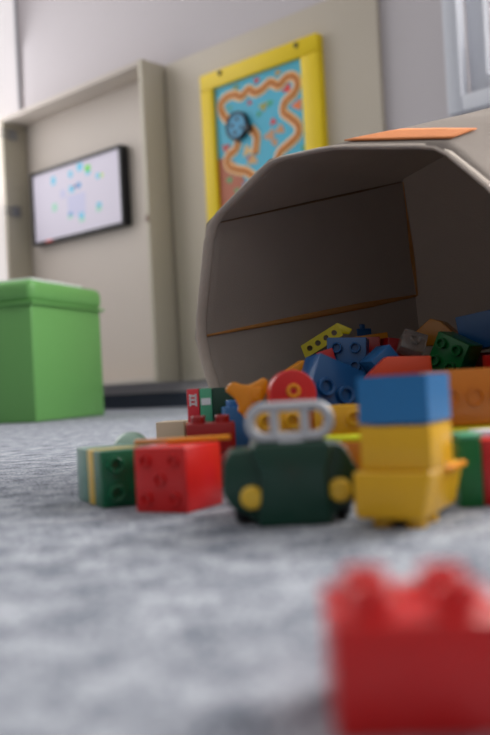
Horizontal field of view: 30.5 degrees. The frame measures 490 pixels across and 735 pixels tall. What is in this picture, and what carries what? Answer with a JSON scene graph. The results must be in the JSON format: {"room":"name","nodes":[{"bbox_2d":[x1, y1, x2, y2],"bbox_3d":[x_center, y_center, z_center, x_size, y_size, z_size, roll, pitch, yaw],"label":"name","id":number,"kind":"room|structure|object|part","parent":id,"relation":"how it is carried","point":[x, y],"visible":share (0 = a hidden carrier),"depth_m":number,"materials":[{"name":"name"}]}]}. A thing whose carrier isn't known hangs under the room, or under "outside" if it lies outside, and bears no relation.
{"room":"children's room","nodes":[
{"label":"children's room","id":0,"kind":"room"},
{"bbox_2d":[15,0,20,109],"bbox_3d":[-2.479,-1.068,1.927,0.100,2.600,4.600,-4,-1,42],"label":"wall","id":1,"kind":"structure","parent":0,"point":[15,0],"depth_m":3.60,"materials":[{"name":"white paint"}]},
{"bbox_2d":[0,0,19,280],"bbox_3d":[-1.504,-1.012,2.965,0.065,2.180,1.744,-4,-1,42],"label":"window","id":2,"kind":"structure","parent":1,"relation":"in","point":[9,76],"depth_m":3.56,"materials":[{"name":"white"}]},
{"bbox_3d":[-1.504,-1.012,2.965,0.065,2.180,1.744,-4,-1,42],"label":"frame","id":3,"kind":"part","parent":2,"relation":"part of","materials":[{"name":"white"}]},
{"bbox_2d":[0,407,489,734],"bbox_3d":[-0.399,0.114,0.083,5.330,0.050,4.600,-4,-1,42],"label":"floor","id":4,"kind":"structure","parent":0,"point":[122,620],"depth_m":0.29,"materials":[{"name":"carpet"}]},
{"bbox_2d":[0,279,103,423],"bbox_3d":[-0.611,-0.032,2.365,0.363,0.345,0.363,-3,-1,19],"label":"storage box","id":5,"kind":"object","parent":4,"relation":"on","point":[51,358],"visible":1,"depth_m":2.21,"materials":[{"name":"green plastic"}]},
{"bbox_2d":[0,277,81,287],"bbox_3d":[-0.603,-0.208,2.343,0.265,0.006,0.250,-3,-1,19],"label":"paper pad","id":6,"kind":"object","parent":5,"relation":"on","point":[30,277],"visible":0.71,"depth_m":2.24,"materials":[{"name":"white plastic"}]},
{"bbox_3d":[-0.619,-0.175,2.367,0.359,0.057,0.359,-3,-1,19],"label":"lid","id":7,"kind":"part","parent":5,"relation":"part of","materials":[{"name":"green plastic"}]},
{"bbox_2d":[77,444,136,502],"bbox_3d":[-0.084,0.064,0.549,0.032,0.032,0.024,-3,-1,-25],"label":"brick","id":8,"kind":"object","parent":4,"relation":"on","point":[82,463],"visible":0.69,"depth_m":0.54,"materials":[{"name":"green plastic"}]},
{"bbox_2d":[87,445,141,504],"bbox_3d":[-0.076,0.063,0.533,0.032,0.032,0.012,-3,-1,-25],"label":"brick","id":9,"kind":"object","parent":4,"relation":"on","point":[89,451],"visible":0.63,"depth_m":0.53,"materials":[{"name":"yellow plastic"}]},
{"bbox_2d":[134,436,193,444],"bbox_3d":[-0.048,0.044,0.536,0.036,0.003,0.007,-3,-1,-3],"label":"brick","id":10,"kind":"object","parent":9,"relation":"on","point":[157,440],"visible":0.6,"depth_m":0.53,"materials":[{"name":"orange plastic"}]},
{"bbox_2d":[93,447,136,507],"bbox_3d":[-0.069,0.063,0.517,0.032,0.032,0.021,-3,-1,-25],"label":"brick","id":11,"kind":"object","parent":4,"relation":"on","point":[114,469],"visible":0.59,"depth_m":0.51,"materials":[{"name":"green plastic"}]},
{"bbox_2d":[114,431,149,445],"bbox_3d":[-0.074,0.061,0.589,0.025,0.039,0.025,-3,-1,0],"label":"brick","id":12,"kind":"object","parent":4,"relation":"on","point":[130,437],"visible":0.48,"depth_m":0.58,"materials":[{"name":"green plastic"}]},
{"bbox_2d":[156,420,187,437],"bbox_3d":[-0.058,0.063,0.739,0.023,0.038,0.030,-3,-1,8],"label":"brick","id":13,"kind":"object","parent":4,"relation":"on","point":[173,428],"visible":0.36,"depth_m":0.72,"materials":[{"name":"beige plastic"}]},
{"bbox_2d":[134,441,222,512],"bbox_3d":[-0.036,0.059,0.492,0.033,0.035,0.038,-4,-1,29],"label":"brick","id":14,"kind":"object","parent":4,"relation":"on","point":[185,477],"visible":1,"depth_m":0.48,"materials":[{"name":"red plastic"}]},
{"bbox_2d":[166,435,229,442],"bbox_3d":[-0.026,0.040,0.507,0.036,0.003,0.008,-3,-1,-4],"label":"brick","id":15,"kind":"object","parent":14,"relation":"on","point":[214,437],"visible":1,"depth_m":0.50,"materials":[{"name":"orange plastic"}]},
{"bbox_2d":[220,452,227,486],"bbox_3d":[-0.021,0.067,0.599,0.032,0.022,0.032,-3,-1,1],"label":"brick","id":16,"kind":"object","parent":4,"relation":"on","point":[222,454],"visible":0.02,"depth_m":0.58,"materials":[{"name":"red plastic"}]},
{"bbox_2d":[186,414,235,451],"bbox_3d":[-0.023,0.044,0.599,0.032,0.024,0.032,-3,-1,-2],"label":"brick","id":17,"kind":"object","parent":16,"relation":"on","point":[222,425],"visible":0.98,"depth_m":0.58,"materials":[{"name":"red plastic"}]},
{"bbox_2d":[221,400,262,446],"bbox_3d":[0.001,0.050,0.644,0.032,0.054,0.032,-3,-1,-5],"label":"brick","id":18,"kind":"object","parent":4,"relation":"on","point":[243,439],"visible":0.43,"depth_m":0.63,"materials":[{"name":"blue plastic"}]},
{"bbox_2d":[223,400,357,527],"bbox_3d":[0.021,0.044,0.442,0.063,0.057,0.066,-3,-1,0],"label":"toy car","id":19,"kind":"object","parent":4,"relation":"on","point":[303,477],"visible":0.99,"depth_m":0.41,"materials":[{"name":"green plastic"}]},
{"bbox_2d":[249,438,332,527],"bbox_3d":[0.022,0.053,0.439,0.038,0.038,0.060,-3,-1,0],"label":"hood","id":20,"kind":"object","parent":19,"relation":"attached to","point":[291,479],"depth_m":0.41,"materials":[{"name":"green plastic"}]},
{"bbox_2d":[195,108,489,402],"bbox_3d":[0.196,-0.104,0.791,0.292,0.345,0.399,-4,-1,43],"label":"fabric bin","id":21,"kind":"object","parent":4,"relation":"on","point":[386,231],"visible":0.68,"depth_m":0.85,"materials":[{"name":"beige fabric"}]},
{"bbox_2d":[356,324,370,335],"bbox_3d":[0.116,-0.033,0.901,0.016,0.020,0.016,-3,-1,-20],"label":"brick","id":22,"kind":"object","parent":21,"relation":"in","point":[362,331],"visible":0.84,"depth_m":0.89,"materials":[{"name":"blue plastic"}]},
{"bbox_3d":[0.115,0.058,0.713,0.032,0.019,0.032,-3,-1,-2],"label":"brick","id":23,"kind":"object","parent":21,"relation":"in","visible":0},
{"label":"brick","id":24,"kind":"object","parent":23,"relation":"on","visible":0},
{"bbox_2d":[364,356,431,376],"bbox_3d":[0.117,0.001,0.700,0.052,0.019,0.028,-3,-1,3],"label":"brick","id":25,"kind":"object","parent":24,"relation":"on","point":[392,365],"visible":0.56,"depth_m":0.69,"materials":[{"name":"plastic"}]},
{"bbox_3d":[0.121,0.058,0.750,0.032,0.019,0.032,-3,-1,1],"label":"brick","id":26,"kind":"object","parent":21,"relation":"in","visible":0},
{"bbox_3d":[0.119,0.039,0.752,0.032,0.019,0.032,-3,-1,-3],"label":"brick","id":27,"kind":"object","parent":26,"relation":"on","visible":0},
{"label":"brick","id":28,"kind":"object","parent":27,"relation":"on","visible":0},
{"bbox_2d":[359,345,398,372],"bbox_3d":[0.110,-0.005,0.735,0.026,0.025,0.030,-3,-1,-12],"label":"brick","id":29,"kind":"object","parent":28,"relation":"on","point":[368,362],"visible":0.53,"depth_m":0.72,"materials":[{"name":"blue plastic"}]},
{"bbox_3d":[0.094,0.060,0.789,0.032,0.019,0.032,-3,-1,4],"label":"brick","id":30,"kind":"object","parent":21,"relation":"in","visible":0},
{"bbox_3d":[0.094,0.041,0.790,0.032,0.019,0.032,-3,-1,3],"label":"brick","id":31,"kind":"object","parent":30,"relation":"on","visible":0},
{"bbox_3d":[0.092,0.022,0.789,0.032,0.019,0.032,-3,-1,1],"label":"brick","id":32,"kind":"object","parent":31,"relation":"on","visible":0},
{"bbox_2d":[327,337,368,375],"bbox_3d":[0.089,-0.008,0.778,0.036,0.037,0.026,-3,-1,16],"label":"brick","id":33,"kind":"object","parent":32,"relation":"on","point":[350,351],"visible":0.59,"depth_m":0.77,"materials":[{"name":"blue plastic"}]},
{"bbox_2d":[316,348,335,358],"bbox_3d":[0.070,-0.009,0.775,0.016,0.015,0.012,-3,-1,0],"label":"brick","id":34,"kind":"object","parent":33,"relation":"on","point":[329,352],"visible":0.49,"depth_m":0.77,"materials":[{"name":"red plastic"}]},
{"bbox_3d":[0.203,0.055,0.790,0.032,0.019,0.032,-3,-1,-2],"label":"brick","id":35,"kind":"object","parent":21,"relation":"in","visible":0},
{"bbox_3d":[0.201,0.035,0.789,0.032,0.019,0.032,-3,-1,3],"label":"brick","id":36,"kind":"object","parent":35,"relation":"on","visible":0},
{"label":"brick","id":37,"kind":"object","parent":36,"relation":"on","visible":0},
{"bbox_2d":[429,331,482,369],"bbox_3d":[0.181,-0.011,0.781,0.042,0.042,0.030,-4,-1,42],"label":"brick","id":38,"kind":"object","parent":37,"relation":"on","point":[450,350],"visible":0.88,"depth_m":0.77,"materials":[{"name":"green plastic"}]},
{"bbox_3d":[0.109,0.060,0.826,0.032,0.019,0.032,-3,-1,-1],"label":"brick","id":39,"kind":"object","parent":21,"relation":"in","visible":0},
{"label":"brick","id":40,"kind":"object","parent":39,"relation":"on","visible":0},
{"label":"brick","id":41,"kind":"object","parent":40,"relation":"on","visible":0},
{"bbox_3d":[0.107,0.002,0.829,0.032,0.019,0.032,-3,-1,-2],"label":"brick","id":42,"kind":"object","parent":41,"relation":"on","visible":0},
{"bbox_2d":[366,337,380,352],"bbox_3d":[0.119,-0.018,0.835,0.014,0.020,0.016,-3,-1,10],"label":"brick","id":43,"kind":"object","parent":42,"relation":"on","point":[374,342],"visible":0.26,"depth_m":0.83,"materials":[{"name":"red plastic"}]},
{"bbox_3d":[0.146,0.058,0.827,0.032,0.019,0.032,-3,-1,3],"label":"brick","id":44,"kind":"object","parent":21,"relation":"in","visible":0},
{"label":"brick","id":45,"kind":"object","parent":44,"relation":"on","visible":0},
{"label":"brick","id":46,"kind":"object","parent":45,"relation":"on","visible":0},
{"label":"brick","id":47,"kind":"object","parent":46,"relation":"on","visible":0},
{"bbox_2d":[380,337,404,355],"bbox_3d":[0.140,-0.017,0.830,0.028,0.021,0.020,-3,-1,-12],"label":"brick","id":48,"kind":"object","parent":47,"relation":"on","point":[393,342],"visible":0.26,"depth_m":0.82,"materials":[{"name":"red plastic"}]},
{"bbox_2d":[396,328,427,355],"bbox_3d":[0.150,-0.021,0.809,0.026,0.028,0.026,-3,-1,-7],"label":"brick","id":49,"kind":"object","parent":47,"relation":"on","point":[410,343],"visible":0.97,"depth_m":0.80,"materials":[{"name":"beige plastic"}]},
{"label":"brick","id":50,"kind":"object","parent":21,"relation":"in","visible":0},
{"bbox_3d":[0.217,0.035,0.827,0.032,0.019,0.032,-3,-1,-3],"label":"brick","id":51,"kind":"object","parent":50,"relation":"on","visible":0},
{"bbox_3d":[0.216,0.016,0.827,0.032,0.019,0.032,-3,-1,2],"label":"brick","id":52,"kind":"object","parent":51,"relation":"on","visible":0},
{"bbox_2d":[474,352,489,368],"bbox_3d":[0.214,-0.004,0.828,0.032,0.019,0.032,-3,-1,-1],"label":"brick","id":53,"kind":"object","parent":52,"relation":"on","point":[479,364],"visible":0.17,"depth_m":0.81,"materials":[{"name":"red plastic"}]},
{"bbox_2d":[455,310,489,350],"bbox_3d":[0.224,-0.035,0.800,0.066,0.040,0.032,-4,-1,28],"label":"brick","id":54,"kind":"object","parent":53,"relation":"on","point":[475,327],"visible":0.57,"depth_m":0.79,"materials":[{"name":"blue plastic"}]},
{"label":"brick","id":55,"kind":"object","parent":21,"relation":"in","visible":0},
{"bbox_3d":[0.123,0.041,0.865,0.032,0.019,0.032,-3,-1,2],"label":"brick","id":56,"kind":"object","parent":55,"relation":"on","visible":0},
{"bbox_3d":[0.123,0.021,0.866,0.032,0.019,0.032,-3,-1,-1],"label":"brick","id":57,"kind":"object","parent":56,"relation":"on","visible":0},
{"label":"brick","id":58,"kind":"object","parent":57,"relation":"on","visible":0},
{"bbox_2d":[356,332,387,341],"bbox_3d":[0.117,-0.025,0.871,0.043,0.016,0.012,-3,-1,0],"label":"brick","id":59,"kind":"object","parent":58,"relation":"on","point":[385,334],"visible":0.25,"depth_m":0.86,"materials":[{"name":"brown plastic"}]},
{"bbox_2d":[339,441,361,499],"bbox_3d":[0.064,0.056,0.502,0.032,0.031,0.032,-3,-1,6],"label":"brick","id":60,"kind":"object","parent":4,"relation":"on","point":[353,448],"visible":0.04,"depth_m":0.49,"materials":[{"name":"orange plastic"}]},
{"bbox_2d":[325,434,359,441],"bbox_3d":[0.060,0.039,0.500,0.034,0.003,0.020,-3,-1,10],"label":"brick","id":61,"kind":"object","parent":60,"relation":"on","point":[346,437],"visible":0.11,"depth_m":0.49,"materials":[{"name":"plastic"}]},
{"bbox_2d":[321,562,489,734],"bbox_3d":[0.033,0.054,0.177,0.033,0.026,0.032,-3,-1,2],"label":"brick","id":62,"kind":"object","parent":4,"relation":"on","point":[407,657],"visible":1,"depth_m":0.16,"materials":[{"name":"red plastic"}]},
{"bbox_2d":[353,460,466,528],"bbox_3d":[0.076,0.057,0.406,0.038,0.025,0.052,-4,-1,28],"label":"brick","id":63,"kind":"object","parent":4,"relation":"on","point":[416,498],"visible":0.94,"depth_m":0.39,"materials":[{"name":"yellow plastic"}]},
{"bbox_2d":[360,421,452,470],"bbox_3d":[0.072,0.035,0.400,0.032,0.019,0.032,-4,-1,29],"label":"brick","id":64,"kind":"object","parent":63,"relation":"on","point":[395,447],"visible":0.89,"depth_m":0.39,"materials":[{"name":"yellow plastic"}]},
{"bbox_2d":[356,373,450,425],"bbox_3d":[0.071,0.016,0.400,0.032,0.025,0.032,-4,-1,30],"label":"brick","id":65,"kind":"object","parent":64,"relation":"on","point":[414,399],"visible":0.83,"depth_m":0.39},
{"bbox_2d":[452,437,483,507],"bbox_3d":[0.110,0.052,0.451,0.012,0.033,0.030,-3,-1,4],"label":"brick","id":66,"kind":"object","parent":4,"relation":"on","point":[470,492],"visible":0.67,"depth_m":0.44,"materials":[{"name":"green plastic"}]},
{"bbox_2d":[451,431,481,439],"bbox_3d":[0.111,0.034,0.451,0.012,0.002,0.028,-3,-1,4],"label":"brick","id":67,"kind":"object","parent":66,"relation":"on","point":[460,435],"visible":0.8,"depth_m":0.44,"materials":[{"name":"green plastic"}]},
{"bbox_2d":[480,436,489,505],"bbox_3d":[0.129,0.051,0.454,0.024,0.032,0.030,-3,-1,4],"label":"brick","id":68,"kind":"object","parent":4,"relation":"on","point":[485,440],"visible":0.55,"depth_m":0.44,"materials":[{"name":"red plastic"}]},
{"bbox_3d":[-0.022,0.063,0.684,0.038,0.032,0.032,-3,-1,0],"label":"brick","id":69,"kind":"object","parent":4,"relation":"on","visible":0},
{"bbox_2d":[186,389,200,422],"bbox_3d":[-0.038,0.032,0.684,0.009,0.032,0.032,-3,-1,0],"label":"brick","id":70,"kind":"object","parent":69,"relation":"on","point":[193,397],"visible":0.69,"depth_m":0.67,"materials":[{"name":"red plastic"}]},
{"bbox_2d":[199,388,213,421],"bbox_3d":[-0.029,0.032,0.684,0.009,0.032,0.032,-3,-1,0],"label":"brick","id":71,"kind":"object","parent":69,"relation":"on","point":[206,401],"visible":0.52,"depth_m":0.67,"materials":[{"name":"green plastic"}]},
{"bbox_2d":[212,387,234,420],"bbox_3d":[-0.014,0.031,0.682,0.019,0.032,0.036,-3,-1,0],"label":"brick","id":72,"kind":"object","parent":69,"relation":"on","point":[219,395],"visible":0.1,"depth_m":0.67,"materials":[{"name":"green plastic"}]},
{"bbox_3d":[0.023,0.066,0.565,0.032,0.017,0.032,-3,-1,-3],"label":"brick","id":73,"kind":"object","parent":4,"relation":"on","visible":0},
{"bbox_2d":[255,411,300,432],"bbox_3d":[0.021,0.041,0.563,0.032,0.032,0.024,-3,-1,-3],"label":"brick","id":74,"kind":"object","parent":73,"relation":"on","point":[289,421],"visible":0.32,"depth_m":0.56,"materials":[{"name":"yellow plastic"}]},
{"bbox_2d":[266,370,316,401],"bbox_3d":[0.029,0.013,0.569,0.030,0.023,0.018,-3,-1,-8],"label":"brick","id":75,"kind":"object","parent":74,"relation":"on","point":[287,385],"visible":0.94,"depth_m":0.56,"materials":[{"name":"red plastic"}]},
{"bbox_3d":[0.061,0.064,0.561,0.032,0.017,0.032,-3,-1,4],"label":"brick","id":76,"kind":"object","parent":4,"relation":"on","visible":0},
{"bbox_2d":[314,404,366,434],"bbox_3d":[0.059,0.039,0.557,0.032,0.032,0.024,-3,-1,4],"label":"brick","id":77,"kind":"object","parent":76,"relation":"on","point":[346,421],"visible":0.28,"depth_m":0.55,"materials":[{"name":"yellow plastic"}]},
{"label":"brick","id":78,"kind":"object","parent":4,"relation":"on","visible":0},
{"bbox_2d":[451,424,489,431],"bbox_3d":[0.137,0.036,0.540,0.070,0.004,0.038,-3,-1,3],"label":"brick","id":79,"kind":"object","parent":78,"relation":"on","point":[479,426],"visible":0.1,"depth_m":0.52,"materials":[{"name":"plastic"}]},
{"bbox_2d":[418,368,489,425],"bbox_3d":[0.142,0.017,0.544,0.066,0.033,0.032,-3,-1,-2],"label":"brick","id":80,"kind":"object","parent":79,"relation":"on","point":[469,389],"visible":0.73,"depth_m":0.53,"materials":[{"name":"orange plastic"}]},
{"label":"brick","id":81,"kind":"object","parent":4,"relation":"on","visible":0},
{"bbox_2d":[468,428,489,435],"bbox_3d":[0.138,0.035,0.486,0.030,0.004,0.018,-3,-1,-12],"label":"brick","id":82,"kind":"object","parent":81,"relation":"on","point":[485,431],"visible":0.69,"depth_m":0.48,"materials":[{"name":"white plastic"}]},
{"bbox_3d":[0.043,0.061,0.674,0.032,0.019,0.032,-3,-1,3],"label":"brick","id":83,"kind":"object","parent":4,"relation":"on","visible":0},
{"bbox_2d":[309,410,314,430],"bbox_3d":[0.042,0.042,0.676,0.032,0.019,0.032,-3,-1,3],"label":"brick","id":84,"kind":"object","parent":83,"relation":"on","point":[311,412],"visible":0.02,"depth_m":0.66,"materials":[{"name":"orange plastic"}]},
{"label":"brick","id":85,"kind":"object","parent":4,"relation":"on","visible":0},
{"bbox_2d":[226,378,267,418],"bbox_3d":[0.002,0.021,0.597,0.028,0.027,0.016,-3,-1,0],"label":"brick","id":86,"kind":"object","parent":85,"relation":"on","point":[246,397],"visible":0.88,"depth_m":0.59,"materials":[{"name":"orange plastic"}]},
{"bbox_2d":[16,0,489,394],"bbox_3d":[1.119,-1.262,1.938,5.430,2.600,0.250,-4,-1,42],"label":"wall","id":87,"kind":"structure","parent":0,"point":[63,45],"depth_m":3.00,"materials":[{"name":"paint"}]},
{"bbox_2d":[0,59,181,385],"bbox_3d":[-0.584,-0.460,3.241,0.829,1.058,0.137,-4,-1,42],"label":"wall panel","id":88,"kind":"object","parent":87,"relation":"attached to","point":[132,269],"visible":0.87,"depth_m":3.18,"materials":[{"name":"paint"}]},
{"bbox_3d":[-0.929,-0.905,3.479,0.010,0.026,0.048,-4,-1,42],"label":"hinge arm","id":89,"kind":"part","parent":88,"relation":"part of","materials":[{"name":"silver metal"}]},
{"bbox_3d":[-0.913,-0.605,3.473,0.010,0.026,0.048,-4,-1,42],"label":"hinge arm","id":90,"kind":"part","parent":88,"relation":"part of","materials":[{"name":"silver metal"}]},
{"bbox_3d":[-0.878,-0.439,3.520,0.018,1.058,0.117,-4,-1,42],"label":"panel","id":91,"kind":"part","parent":88,"relation":"part of","materials":[{"name":"beige laminate"}]},
{"bbox_3d":[-0.606,-0.979,3.257,0.793,0.018,0.117,-4,-1,42],"label":"panel","id":92,"kind":"part","parent":88,"relation":"part of","materials":[{"name":"laminate"}]},
{"bbox_2d":[30,144,131,246],"bbox_3d":[-0.613,-0.621,3.312,0.538,0.280,0.040,-4,-1,42],"label":"screen","id":93,"kind":"object","parent":88,"relation":"attached to","point":[87,195],"visible":1,"depth_m":3.27,"materials":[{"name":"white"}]},
{"bbox_3d":[-0.542,-0.461,3.288,0.793,1.022,0.011,-4,-1,42],"label":"panel","id":94,"kind":"part","parent":88,"relation":"part of","materials":[{"name":"paint"}]},
{"bbox_3d":[-0.550,0.059,3.239,0.793,0.018,0.117,-4,-1,42],"label":"panel","id":95,"kind":"part","parent":88,"relation":"part of","materials":[{"name":"laminate"}]},
{"bbox_3d":[-0.278,-0.481,2.976,0.018,1.058,0.117,-4,-1,42],"label":"panel","id":96,"kind":"part","parent":88,"relation":"part of","materials":[{"name":"beige paint"}]},
{"bbox_2d":[104,391,186,408],"bbox_3d":[1.137,0.011,1.785,5.330,0.050,0.012,-4,-1,42],"label":"baseboard","id":97,"kind":"structure","parent":87,"relation":"attached to","point":[167,399],"depth_m":3.12,"materials":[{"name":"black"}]},
{"bbox_2d":[165,0,385,380],"bbox_3d":[0.077,-0.503,2.721,0.835,1.055,0.020,-4,-1,42],"label":"wall panel","id":98,"kind":"object","parent":87,"relation":"attached to","point":[350,30],"visible":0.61,"depth_m":2.76,"materials":[{"name":"beige laminate"}]},
{"bbox_2d":[200,33,327,221],"bbox_3d":[0.052,-0.638,2.700,0.468,0.596,0.038,-4,-1,42],"label":"game","id":99,"kind":"object","parent":98,"relation":"attached to","point":[257,109],"visible":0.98,"depth_m":2.70,"materials":[{"name":"yellow"}]},
{"bbox_3d":[0.012,-0.724,2.721,0.016,0.020,0.020,-4,-1,42],"label":"disc knob","id":100,"kind":"part","parent":99,"relation":"part of","materials":[{"name":"black"}]},
{"bbox_2d":[441,0,489,115],"bbox_3d":[1.489,-1.383,1.457,2.648,1.339,0.082,-4,-1,42],"label":"window","id":101,"kind":"structure","parent":87,"relation":"in","point":[459,101],"depth_m":2.29,"materials":[{"name":"white"}]},
{"bbox_3d":[1.505,-1.384,1.474,2.564,1.255,0.035,-4,-1,42],"label":"sash","id":102,"kind":"part","parent":101,"relation":"part of","materials":[{"name":"white"}]},
{"label":"brick","id":103,"kind":"object","parent":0,"visible":0},
{"bbox_2d":[416,319,457,345],"bbox_3d":[0.182,-0.033,0.860,0.049,0.027,0.032,-4,-1,25],"label":"brick","id":104,"kind":"object","parent":103,"relation":"on","point":[431,328],"visible":0.37,"depth_m":0.85,"materials":[{"name":"brown plastic"}]},
{"label":"brick","id":105,"kind":"object","parent":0,"visible":0},
{"bbox_2d":[301,323,351,357],"bbox_3d":[0.074,-0.025,0.830,0.051,0.030,0.008,-3,-1,6],"label":"beam","id":106,"kind":"structure","parent":105,"relation":"on","point":[341,329],"depth_m":0.83,"materials":[{"name":"plastic"}]},
{"bbox_3d":[0.092,-0.036,0.829,0.010,0.015,0.008,-32,-4,5],"label":"bent arm","id":107,"kind":"part","parent":106,"relation":"part of"},
{"bbox_3d":[0.226,0.014,0.751,0.032,0.019,0.032,-3,-1,3],"label":"brick","id":108,"kind":"object","parent":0,"visible":0},
{"bbox_2d":[482,355,489,367],"bbox_3d":[0.209,-0.003,0.730,0.026,0.016,0.020,-3,-1,-12],"label":"brick","id":109,"kind":"object","parent":108,"relation":"on","point":[486,358],"visible":0.56,"depth_m":0.73,"materials":[{"name":"red plastic"}]},
{"bbox_3d":[0.079,0.059,0.675,0.032,0.019,0.032,-3,-1,-4],"label":"brick","id":110,"kind":"object","parent":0,"visible":0},
{"bbox_3d":[0.078,0.040,0.675,0.032,0.019,0.032,-3,-1,-4],"label":"brick","id":111,"kind":"object","parent":110,"relation":"on","visible":0},
{"bbox_2d":[302,353,363,404],"bbox_3d":[0.063,0.015,0.675,0.052,0.052,0.031,-3,-1,-22],"label":"brick","id":112,"kind":"object","parent":111,"relation":"on","point":[334,380],"visible":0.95,"depth_m":0.67,"materials":[{"name":"blue plastic"}]},
{"bbox_3d":[0.044,0.062,0.713,0.032,0.019,0.032,-3,-1,2],"label":"brick","id":113,"kind":"object","parent":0,"visible":0},
{"bbox_3d":[0.043,0.042,0.714,0.032,0.019,0.032,-3,-1,2],"label":"brick","id":114,"kind":"object","parent":113,"relation":"on","visible":0},
{"bbox_2d":[284,360,303,370],"bbox_3d":[0.040,0.004,0.700,0.019,0.018,0.016,-3,-1,-10],"label":"brick","id":115,"kind":"object","parent":114,"relation":"on","point":[298,365],"visible":0.29,"depth_m":0.69,"materials":[{"name":"orange plastic"}]}
]}

